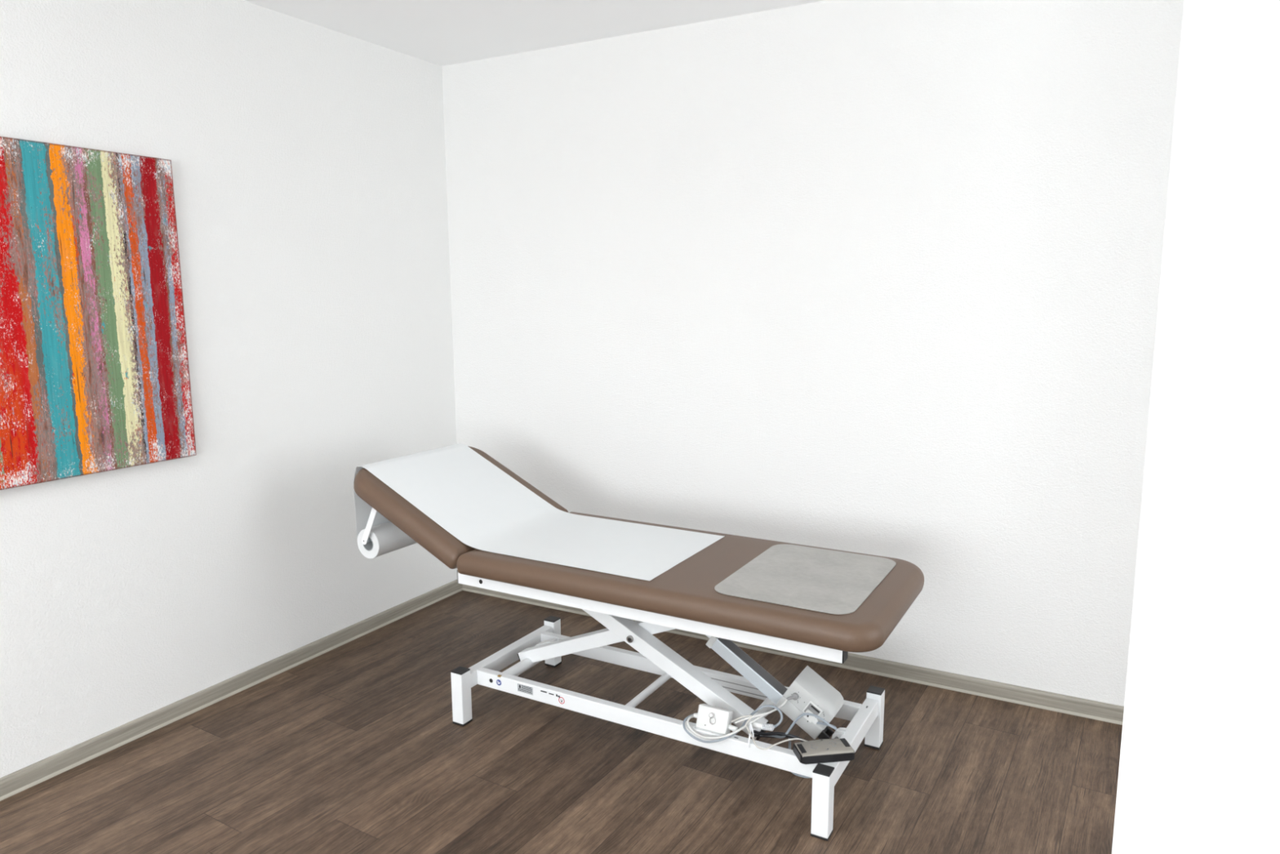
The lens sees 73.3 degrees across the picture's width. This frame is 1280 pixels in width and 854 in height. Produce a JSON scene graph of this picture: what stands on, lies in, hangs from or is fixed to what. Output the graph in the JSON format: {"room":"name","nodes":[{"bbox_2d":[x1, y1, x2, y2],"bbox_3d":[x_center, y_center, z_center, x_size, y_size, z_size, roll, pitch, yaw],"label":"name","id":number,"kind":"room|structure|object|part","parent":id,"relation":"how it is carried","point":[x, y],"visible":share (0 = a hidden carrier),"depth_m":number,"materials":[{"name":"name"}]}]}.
{"room":"examination room","nodes":[
{"label":"examination room","id":0,"kind":"room"},
{"bbox_2d":[0,0,457,777],"bbox_3d":[-2.750,0.071,1.031,0.200,2.500,7.700,4,10,29],"label":"wall","id":1,"kind":"structure","parent":0,"point":[308,159],"depth_m":3.13,"materials":[{"name":"white paint"}]},
{"bbox_2d":[0,136,196,489],"bbox_3d":[-1.747,-0.337,2.571,0.028,0.990,0.800,4,10,29],"label":"painting","id":2,"kind":"object","parent":1,"relation":"attached to","point":[95,377],"visible":1,"depth_m":2.63,"materials":[{"name":"paint"}]},
{"bbox_2d":[0,579,462,800],"bbox_3d":[-2.698,1.293,1.079,0.012,0.051,7.500,4,10,29],"label":"baseboard","id":3,"kind":"structure","parent":1,"relation":"attached to","point":[18,779],"depth_m":3.08,"materials":[{"name":"grey wood"}]},
{"bbox_2d":[242,0,826,66],"bbox_3d":[-0.353,-1.058,-0.598,5.800,0.200,7.900,4,10,29],"label":"ceiling","id":4,"kind":"structure","parent":0,"point":[442,33],"depth_m":3.28,"materials":[{"name":"paint"}]},
{"bbox_2d":[0,590,1122,853],"bbox_3d":[-0.325,1.508,-0.179,5.400,0.001,7.450,4,10,29],"label":"floor","id":5,"kind":"structure","parent":0,"point":[356,747],"depth_m":2.66,"materials":[{"name":"brown wood"}]},
{"bbox_2d":[353,445,924,840],"bbox_3d":[-0.067,0.596,2.912,1.890,0.858,0.670,5,10,29],"label":"examination table","id":6,"kind":"object","parent":5,"relation":"on","point":[684,597],"visible":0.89,"depth_m":2.64,"materials":[{"name":"brown leather"}]},
{"bbox_3d":[-0.958,0.344,3.053,0.092,0.160,0.004,5,10,29],"label":"roll arm","id":7,"kind":"part","parent":6,"relation":"part of"},
{"bbox_2d":[353,445,568,568],"bbox_3d":[-0.664,0.266,3.205,0.520,0.289,0.670,5,10,29],"label":"cushion","id":8,"kind":"object","parent":6,"relation":"on","point":[446,548],"depth_m":2.93,"materials":[{"name":"leather"}]},
{"bbox_3d":[-0.615,0.926,2.965,0.048,0.180,0.048,5,10,29],"label":"leg","id":9,"kind":"part","parent":6,"relation":"part of","materials":[{"name":"white metal"}]},
{"bbox_3d":[-0.387,0.883,2.899,0.064,0.028,0.002,5,10,29],"label":"type plate","id":10,"kind":"part","parent":6,"relation":"part of","materials":[{"name":"silver metal"}]},
{"bbox_2d":[518,684,532,693],"bbox_3d":[-0.387,0.882,2.898,0.058,0.021,0.001,5,10,29],"label":"print","id":11,"kind":"object","parent":6,"relation":"on","point":[519,685],"depth_m":2.90},
{"bbox_2d":[353,443,724,580],"bbox_3d":[-0.368,0.311,3.038,1.218,0.336,0.537,5,10,29],"label":"paper roll","id":12,"kind":"object","parent":6,"relation":"hanging from","point":[480,504],"visible":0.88,"depth_m":3.07,"materials":[{"name":"paper"}]},
{"bbox_2d":[540,689,559,697],"bbox_3d":[-0.297,0.882,2.846,0.078,0.009,0.001,5,10,29],"label":"print","id":13,"kind":"object","parent":6,"relation":"on","point":[540,690],"depth_m":2.84},
{"bbox_3d":[-0.348,0.853,3.427,0.048,0.180,0.048,5,10,29],"label":"leg","id":14,"kind":"part","parent":6,"relation":"part of","materials":[{"name":"white metal"}]},
{"bbox_3d":[-0.153,0.734,2.973,0.644,0.303,0.050,5,10,29],"label":"scissor arm","id":15,"kind":"part","parent":6,"relation":"part of"},
{"bbox_3d":[-0.024,0.915,2.711,1.239,0.052,0.030,5,10,29],"label":"rail","id":16,"kind":"part","parent":6,"relation":"part of","materials":[{"name":"white metal"}]},
{"bbox_3d":[-0.032,0.541,2.562,1.302,0.047,0.040,5,10,29],"label":"rail","id":17,"kind":"part","parent":6,"relation":"part of","materials":[{"name":"white metal"}]},
{"bbox_3d":[0.064,0.734,2.781,0.729,0.385,0.058,5,10,29],"label":"scissor arm","id":18,"kind":"part","parent":6,"relation":"part of"},
{"bbox_2d":[456,511,924,652],"bbox_3d":[0.155,0.450,2.760,1.375,0.071,0.670,5,10,29],"label":"seat cushion","id":19,"kind":"object","parent":6,"relation":"on","point":[686,592],"depth_m":2.48,"materials":[{"name":"brown leather"}]},
{"bbox_3d":[0.161,0.864,3.031,1.239,0.052,0.030,5,10,29],"label":"rail","id":20,"kind":"part","parent":6,"relation":"part of","materials":[{"name":"white metal"}]},
{"bbox_2d":[731,715,854,764],"bbox_3d":[0.429,0.893,2.453,0.359,0.062,0.130,2,9,15],"label":"switch","id":21,"kind":"object","parent":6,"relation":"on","point":[837,749],"visible":1,"depth_m":2.41,"materials":[{"name":"grey plastic"}]},
{"bbox_3d":[0.519,0.902,2.429,0.149,0.010,0.073,-2,9,-8],"label":"pedal plate","id":22,"kind":"part","parent":21,"relation":"part of","materials":[{"name":"grey plastic"}]},
{"bbox_2d":[714,543,896,614],"bbox_3d":[0.503,0.441,2.562,0.405,0.002,0.545,5,10,29],"label":"mat","id":23,"kind":"object","parent":6,"relation":"on","point":[804,577],"visible":1,"depth_m":2.53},
{"bbox_3d":[0.496,1.016,2.336,0.048,0.180,0.048,5,10,29],"label":"leg","id":24,"kind":"part","parent":6,"relation":"part of","materials":[{"name":"white metal"}]},
{"bbox_3d":[0.764,0.943,2.799,0.048,0.180,0.048,5,10,29],"label":"leg","id":25,"kind":"part","parent":6,"relation":"part of","materials":[{"name":"white metal"}]},
{"bbox_2d":[441,0,1184,706],"bbox_3d":[1.599,-0.243,2.893,5.600,2.500,0.200,4,10,29],"label":"wall","id":26,"kind":"structure","parent":0,"point":[879,277],"depth_m":3.18,"materials":[{"name":"white paint"}]},
{"bbox_2d":[462,583,1124,724],"bbox_3d":[1.467,0.965,3.034,5.400,0.051,0.012,4,10,29],"label":"baseboard","id":27,"kind":"structure","parent":26,"relation":"attached to","point":[1086,706],"depth_m":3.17,"materials":[{"name":"grey wood"}]},
{"bbox_2d":[1111,0,1279,853],"bbox_3d":[1.002,0.052,1.010,0.708,2.500,0.100,4,10,29],"label":"wall partition","id":28,"kind":"structure","parent":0,"point":[1199,770],"depth_m":1.10,"materials":[{"name":"white paint"}]}
]}

